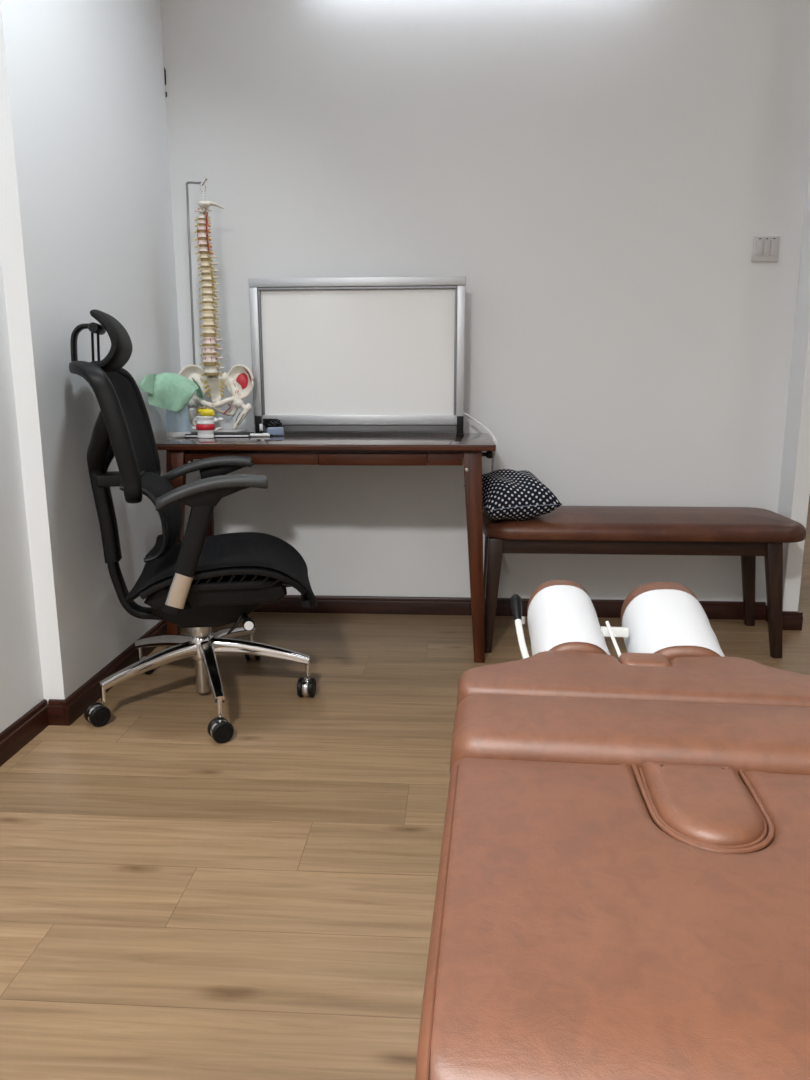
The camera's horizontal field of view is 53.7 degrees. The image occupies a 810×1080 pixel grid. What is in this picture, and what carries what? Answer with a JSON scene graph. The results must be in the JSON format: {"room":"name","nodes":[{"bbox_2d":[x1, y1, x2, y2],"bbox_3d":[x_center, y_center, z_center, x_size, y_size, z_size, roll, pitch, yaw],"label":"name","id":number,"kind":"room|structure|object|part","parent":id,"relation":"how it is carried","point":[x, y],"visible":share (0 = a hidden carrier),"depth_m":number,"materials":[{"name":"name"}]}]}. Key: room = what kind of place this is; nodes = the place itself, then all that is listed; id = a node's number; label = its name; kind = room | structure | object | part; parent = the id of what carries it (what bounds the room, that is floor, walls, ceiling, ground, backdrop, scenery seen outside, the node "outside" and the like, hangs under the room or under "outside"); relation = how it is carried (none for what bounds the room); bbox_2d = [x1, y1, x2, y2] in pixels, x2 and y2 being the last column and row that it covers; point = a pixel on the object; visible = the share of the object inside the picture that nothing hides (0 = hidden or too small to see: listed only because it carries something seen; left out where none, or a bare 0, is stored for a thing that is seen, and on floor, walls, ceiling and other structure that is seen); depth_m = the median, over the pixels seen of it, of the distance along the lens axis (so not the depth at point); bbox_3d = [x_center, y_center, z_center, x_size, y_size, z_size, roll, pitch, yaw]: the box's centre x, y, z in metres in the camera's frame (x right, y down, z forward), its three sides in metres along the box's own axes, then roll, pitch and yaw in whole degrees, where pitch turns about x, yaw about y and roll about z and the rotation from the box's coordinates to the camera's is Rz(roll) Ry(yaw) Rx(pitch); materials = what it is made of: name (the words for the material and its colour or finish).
{"room":"examination room","nodes":[
{"label":"examination room","id":0,"kind":"room"},
{"bbox_2d":[0,251,43,732],"bbox_3d":[-1.260,-0.417,-0.471,0.134,2.950,5.088,1,11,3],"label":"wall","id":1,"kind":"structure","parent":0,"point":[21,685],"depth_m":2.12,"materials":[{"name":"paint"}]},
{"bbox_2d":[0,699,48,766],"bbox_3d":[-1.179,0.984,-0.142,0.016,0.073,4.988,1,11,3],"label":"baseboard","id":2,"kind":"structure","parent":1,"relation":"attached to","point":[27,727],"depth_m":2.16,"materials":[{"name":"brown wood"}]},
{"bbox_2d":[0,0,188,701],"bbox_3d":[-1.037,-1.033,2.579,0.195,2.950,1.150,1,11,3],"label":"wall","id":3,"kind":"structure","parent":0,"point":[86,222],"depth_m":2.35,"materials":[{"name":"paint"}]},
{"bbox_2d":[62,620,166,725],"bbox_3d":[-0.929,0.379,2.849,0.016,0.073,1.166,1,11,3],"label":"baseboard","id":4,"kind":"structure","parent":3,"relation":"attached to","point":[74,705],"depth_m":2.48,"materials":[{"name":"brown wood"}]},
{"bbox_2d":[0,494,809,1079],"bbox_3d":[1.423,0.618,2.079,5.800,0.100,10.400,1,11,3],"label":"floor","id":5,"kind":"structure","parent":0,"point":[177,902],"depth_m":1.65,"materials":[{"name":"brown wood"}]},
{"bbox_2d":[47,699,64,725],"bbox_3d":[-0.995,0.493,2.288,0.045,0.073,0.016,1,11,3],"label":"baseboard","id":6,"kind":"structure","parent":5,"relation":"on","point":[55,709],"depth_m":2.28,"materials":[{"name":"brown wood"}]},
{"bbox_2d":[69,309,316,743],"bbox_3d":[-0.613,-0.077,2.376,0.676,1.154,0.712,-2,12,-10],"label":"office chair","id":7,"kind":"object","parent":5,"relation":"on","point":[198,583],"visible":1,"depth_m":2.28,"materials":[{"name":"black metal"}]},
{"bbox_2d":[87,704,102,721],"bbox_3d":[-0.879,0.499,2.289,0.057,0.057,0.018,-11,16,-43],"label":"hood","id":8,"kind":"object","parent":7,"relation":"attached to","point":[94,711],"depth_m":2.27,"materials":[{"name":"silver metal"}]},
{"bbox_3d":[-0.838,-0.256,2.188,0.055,0.206,0.239,-7,13,-29],"label":"arm","id":9,"kind":"part","parent":7,"relation":"part of","materials":[{"name":"black plastic"}]},
{"bbox_3d":[-0.814,-0.292,2.182,0.167,0.383,0.261,-4,12,-18],"label":"backrest frame","id":10,"kind":"part","parent":7,"relation":"part of","materials":[{"name":"black plastic"}]},
{"bbox_3d":[-0.875,-0.082,2.338,0.068,0.293,0.075,-2,12,-10],"label":"spine post","id":11,"kind":"part","parent":7,"relation":"part of","materials":[{"name":"black plastic"}]},
{"bbox_3d":[-0.880,-0.302,2.415,0.055,0.206,0.239,2,12,9],"label":"arm","id":12,"kind":"part","parent":7,"relation":"part of","materials":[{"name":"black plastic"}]},
{"bbox_3d":[-0.827,-0.318,2.300,0.158,0.338,0.442,-2,12,-10],"label":"backrest","id":13,"kind":"part","parent":7,"relation":"part of","materials":[{"name":"black fabric"}]},
{"bbox_3d":[-0.858,-0.339,2.415,0.167,0.383,0.261,-1,11,-3],"label":"backrest frame","id":14,"kind":"part","parent":7,"relation":"part of","materials":[{"name":"black plastic"}]},
{"bbox_3d":[-0.753,0.368,2.366,0.295,0.090,0.042,-9,14,-38],"label":"leg","id":15,"kind":"part","parent":7,"relation":"part of","materials":[{"name":"silver metal"}]},
{"bbox_3d":[-0.763,0.327,2.567,0.295,0.090,0.042,7,14,33],"label":"leg","id":16,"kind":"part","parent":7,"relation":"part of","materials":[{"name":"silver metal"}]},
{"bbox_3d":[-0.578,0.047,2.140,0.150,0.313,0.034,-2,12,-10],"label":"armrest","id":17,"kind":"part","parent":7,"relation":"part of","materials":[{"name":"black plastic"}]},
{"bbox_3d":[-0.557,0.378,2.313,0.042,0.090,0.295,-4,12,-20],"label":"leg","id":18,"kind":"part","parent":7,"relation":"part of","materials":[{"name":"silver metal"}]},
{"bbox_2d":[210,719,227,735],"bbox_3d":[-0.503,0.519,2.186,0.057,0.057,0.018,-8,14,-33],"label":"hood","id":19,"kind":"object","parent":7,"relation":"attached to","point":[218,727],"depth_m":2.17,"materials":[{"name":"silver metal"}]},
{"bbox_3d":[-0.546,0.090,2.435,0.521,0.143,0.490,-2,12,-10],"label":"seat","id":20,"kind":"part","parent":7,"relation":"part of","materials":[{"name":"black fabric"}]},
{"bbox_3d":[-0.572,0.312,2.638,0.042,0.090,0.295,3,12,15],"label":"leg","id":21,"kind":"part","parent":7,"relation":"part of","materials":[{"name":"silver metal"}]},
{"bbox_3d":[-0.494,0.247,2.320,0.044,0.055,0.018,-5,12,-23],"label":"height lever","id":22,"kind":"part","parent":7,"relation":"part of","materials":[{"name":"black plastic"}]},
{"bbox_3d":[-0.463,0.235,2.353,0.038,0.044,0.093,-4,12,-18],"label":"tilt knob","id":23,"kind":"part","parent":7,"relation":"part of","materials":[{"name":"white plastic"}]},
{"bbox_3d":[-0.444,0.344,2.481,0.295,0.090,0.042,-1,11,-3],"label":"leg","id":24,"kind":"part","parent":7,"relation":"part of","materials":[{"name":"silver metal"}]},
{"bbox_2d":[302,678,308,696],"bbox_3d":[-0.306,0.458,2.487,0.018,0.057,0.057,1,11,5],"label":"hood","id":25,"kind":"object","parent":7,"relation":"attached to","point":[305,681],"depth_m":2.46,"materials":[{"name":"silver metal"}]},
{"bbox_2d":[156,433,495,662],"bbox_3d":[-0.264,-0.002,3.003,1.162,0.757,0.566,1,11,3],"label":"desk","id":26,"kind":"object","parent":5,"relation":"on","point":[383,449],"visible":0.83,"depth_m":2.70,"materials":[{"name":"brown wood"}]},
{"bbox_3d":[-0.797,0.051,2.798,0.101,0.737,0.051,1,11,3],"label":"leg","id":27,"kind":"part","parent":26,"relation":"part of","materials":[{"name":"brown wood"}]},
{"bbox_2d":[166,404,190,437],"bbox_3d":[-0.846,-0.484,2.976,0.091,0.202,0.091,1,11,3],"label":"tissue box","id":28,"kind":"object","parent":26,"relation":"on","point":[178,424],"visible":0.55,"depth_m":2.95,"materials":[{"name":"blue cardboard"}]},
{"bbox_2d":[140,373,203,411],"bbox_3d":[-0.838,-0.532,2.893,0.094,0.142,0.280,9,15,38],"label":"folded cloth","id":29,"kind":"object","parent":28,"relation":"on","point":[170,391],"visible":0.98,"depth_m":2.88,"materials":[{"name":"green fabric"}]},
{"bbox_2d":[192,407,222,437],"bbox_3d":[-0.724,-0.433,2.945,0.095,0.114,0.094,-8,14,-33],"label":"model","id":30,"kind":"object","parent":26,"relation":"on","point":[205,427],"visible":1,"depth_m":2.91},
{"bbox_3d":[-0.804,-0.050,3.296,0.047,0.737,0.038,1,11,3],"label":"leg","id":31,"kind":"part","parent":26,"relation":"part of","materials":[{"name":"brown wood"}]},
{"bbox_2d":[178,177,253,431],"bbox_3d":[-0.711,-0.863,3.014,0.294,0.928,0.209,1,11,3],"label":"model","id":32,"kind":"object","parent":26,"relation":"on","point":[239,382],"visible":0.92,"depth_m":3.00},
{"bbox_3d":[-0.772,-0.871,3.021,0.125,0.914,0.014,10,16,42],"label":"stand rod","id":33,"kind":"part","parent":32,"relation":"part of","materials":[{"name":"silver metal"}]},
{"bbox_2d":[185,432,253,437],"bbox_3d":[-0.697,-0.396,3.017,0.236,0.012,0.123,-1,11,-2],"label":"notebook","id":34,"kind":"object","parent":26,"relation":"on","point":[193,434],"visible":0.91,"depth_m":2.96,"materials":[{"name":"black paper"}]},
{"bbox_3d":[-0.520,-0.277,2.718,0.456,0.040,0.020,1,11,3],"label":"rail","id":35,"kind":"part","parent":26,"relation":"part of","materials":[{"name":"brown wood"}]},
{"bbox_2d":[249,433,269,436],"bbox_3d":[-0.554,-0.393,2.996,0.095,0.015,0.013,0,11,1],"label":"marker pen","id":36,"kind":"object","parent":26,"relation":"on","point":[263,434],"visible":0.87,"depth_m":2.99,"materials":[{"name":"white plastic"}]},
{"bbox_2d":[259,418,283,435],"bbox_3d":[-0.507,-0.430,3.049,0.092,0.064,0.064,-2,12,-10],"label":"organizer box","id":37,"kind":"object","parent":26,"relation":"on","point":[274,430],"visible":0.94,"depth_m":3.05,"materials":[{"name":"blue plastic"}]},
{"bbox_2d":[248,276,465,435],"bbox_3d":[-0.180,-0.693,3.042,0.812,0.582,0.115,1,11,3],"label":"whiteboard","id":38,"kind":"object","parent":26,"relation":"on","point":[380,354],"visible":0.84,"depth_m":3.04,"materials":[{"name":"white ceramic"}]},
{"bbox_3d":[-0.569,-0.700,3.068,0.033,0.511,0.034,1,11,3],"label":"frame rail","id":39,"kind":"part","parent":38,"relation":"part of","materials":[{"name":"silver metal"}]},
{"bbox_3d":[-0.181,-0.963,2.991,0.812,0.033,0.034,1,11,3],"label":"frame rail","id":40,"kind":"part","parent":38,"relation":"part of","materials":[{"name":"silver metal"}]},
{"bbox_3d":[-0.177,-0.464,3.093,0.750,0.037,0.030,1,11,3],"label":"frame rail","id":41,"kind":"part","parent":38,"relation":"part of","materials":[{"name":"silver metal"}]},
{"bbox_3d":[0.210,-0.692,3.021,0.031,0.511,0.034,1,11,3],"label":"frame rail","id":42,"kind":"part","parent":38,"relation":"part of","materials":[{"name":"silver metal"}]},
{"bbox_2d":[464,412,509,574],"bbox_3d":[0.297,-0.156,3.094,0.175,0.664,0.355,3,12,17],"label":"cable","id":43,"kind":"object","parent":38,"relation":"attached to","point":[467,415],"visible":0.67,"depth_m":3.09,"materials":[{"name":"white plastic"}]},
{"bbox_3d":[-0.099,-0.304,2.852,0.364,0.040,0.352,1,11,3],"label":"drawer","id":44,"kind":"part","parent":26,"relation":"part of","materials":[{"name":"brown wood"}]},
{"bbox_3d":[0.134,-0.270,2.678,0.118,0.040,0.020,1,11,3],"label":"rail","id":45,"kind":"part","parent":26,"relation":"part of","materials":[{"name":"brown wood"}]},
{"bbox_3d":[0.235,0.061,2.735,0.084,0.737,0.051,1,11,3],"label":"leg","id":46,"kind":"part","parent":26,"relation":"part of","materials":[{"name":"brown wood"}]},
{"bbox_3d":[0.270,-0.291,2.725,0.061,0.029,0.028,1,11,3],"label":"knob","id":47,"kind":"part","parent":26,"relation":"part of","materials":[{"name":"black metal"}]},
{"bbox_2d":[415,580,809,1079],"bbox_3d":[0.338,0.466,1.039,0.560,0.613,1.048,1,11,6],"label":"table","id":48,"kind":"object","parent":5,"relation":"on","point":[623,886],"visible":0.97,"depth_m":0.71,"materials":[{"name":"brown leather"}]},
{"bbox_3d":[0.186,0.114,1.342,0.020,0.042,0.040,1,11,6],"label":"lever knob","id":49,"kind":"part","parent":48,"relation":"part of","materials":[{"name":"black plastic"}]},
{"bbox_3d":[0.195,0.176,1.297,0.031,0.088,0.100,-5,12,-22],"label":"lever","id":50,"kind":"part","parent":48,"relation":"part of","materials":[{"name":"white metal"}]},
{"bbox_2d":[527,585,609,655],"bbox_3d":[0.279,0.160,1.368,0.131,0.122,0.224,1,11,6],"label":"paper sheet","id":51,"kind":"object","parent":48,"relation":"on","point":[557,614],"visible":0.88,"depth_m":1.35,"materials":[{"name":"white paper"}]},
{"bbox_2d":[415,758,809,1079],"bbox_3d":[0.304,0.350,0.715,0.556,0.104,0.454,1,11,6],"label":"cushion","id":52,"kind":"object","parent":48,"relation":"on","point":[594,918],"depth_m":0.65,"materials":[{"name":"brown leather"}]},
{"bbox_2d":[450,694,809,786],"bbox_3d":[0.339,0.268,1.008,0.560,0.098,0.162,1,11,6],"label":"cushion","id":53,"kind":"object","parent":48,"relation":"on","point":[748,733],"depth_m":0.97,"materials":[{"name":"brown leather"}]},
{"bbox_2d":[457,651,809,706],"bbox_3d":[0.358,0.230,1.170,0.560,0.088,0.178,1,11,6],"label":"cushion","id":54,"kind":"object","parent":48,"relation":"on","point":[672,676],"depth_m":1.13,"materials":[{"name":"brown leather"}]},
{"bbox_2d":[622,589,724,656],"bbox_3d":[0.452,0.170,1.345,0.151,0.133,0.215,1,11,6],"label":"paper sheet","id":55,"kind":"object","parent":48,"relation":"on","point":[656,620],"visible":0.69,"depth_m":1.33,"materials":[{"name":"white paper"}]},
{"bbox_2d":[483,506,805,657],"bbox_3d":[0.853,0.130,3.018,1.128,0.487,0.450,1,11,3],"label":"bench","id":56,"kind":"object","parent":5,"relation":"on","point":[748,533],"visible":0.86,"depth_m":2.80,"materials":[{"name":"brown leather"}]},
{"bbox_3d":[0.341,0.132,3.194,0.064,0.416,0.040,1,11,3],"label":"leg","id":57,"kind":"part","parent":56,"relation":"part of","materials":[{"name":"brown wood"}]},
{"bbox_3d":[0.314,0.198,2.868,0.072,0.416,0.058,1,11,3],"label":"leg","id":58,"kind":"part","parent":56,"relation":"part of","materials":[{"name":"brown wood"}]},
{"bbox_2d":[464,469,561,520],"bbox_3d":[0.383,-0.165,2.900,0.272,0.172,0.324,-2,12,-10],"label":"cushion","id":59,"kind":"object","parent":56,"relation":"on","point":[509,494],"visible":0.93,"depth_m":2.77,"materials":[{"name":"black fabric"}]},
{"bbox_3d":[0.806,0.025,2.812,0.932,0.050,0.022,1,11,3],"label":"rail","id":60,"kind":"part","parent":56,"relation":"part of","materials":[{"name":"brown wood"}]},
{"bbox_3d":[1.352,0.136,3.162,0.083,0.416,0.040,1,11,3],"label":"leg","id":61,"kind":"part","parent":56,"relation":"part of","materials":[{"name":"brown wood"}]},
{"bbox_3d":[1.290,0.208,2.808,0.081,0.416,0.058,1,11,3],"label":"leg","id":62,"kind":"part","parent":56,"relation":"part of","materials":[{"name":"brown wood"}]},
{"bbox_2d":[160,0,809,603],"bbox_3d":[0.226,-1.146,3.125,2.648,2.950,0.120,1,11,3],"label":"wall","id":63,"kind":"structure","parent":0,"point":[601,177],"depth_m":3.05,"materials":[{"name":"paint"}]},
{"bbox_2d":[253,595,765,619],"bbox_3d":[0.292,0.278,3.339,2.360,0.073,0.016,1,11,3],"label":"baseboard","id":64,"kind":"structure","parent":63,"relation":"attached to","point":[726,610],"depth_m":3.35,"materials":[{"name":"brown wood"}]},
{"bbox_2d":[751,236,779,261],"bbox_3d":[1.351,-1.089,2.996,0.096,0.092,0.018,1,11,3],"label":"light switch","id":65,"kind":"object","parent":63,"relation":"attached to","point":[765,248],"visible":1,"depth_m":2.99,"materials":[{"name":"grey plastic"}]},
{"bbox_2d":[778,163,809,610],"bbox_3d":[1.509,-1.108,2.923,0.061,2.950,0.133,1,11,3],"label":"wall","id":66,"kind":"structure","parent":0,"point":[794,492],"depth_m":3.04,"materials":[{"name":"paint"}]},
{"bbox_2d":[765,604,783,625],"bbox_3d":[1.474,0.303,3.202,0.016,0.073,0.149,1,11,3],"label":"baseboard","id":67,"kind":"structure","parent":66,"relation":"attached to","point":[766,616],"depth_m":3.24,"materials":[{"name":"brown wood"}]},
{"bbox_2d":[782,611,802,630],"bbox_3d":[1.515,0.317,3.134,0.075,0.073,0.016,1,11,3],"label":"baseboard","id":68,"kind":"structure","parent":66,"relation":"attached to","point":[792,620],"depth_m":3.13,"materials":[{"name":"brown wood"}]}
]}

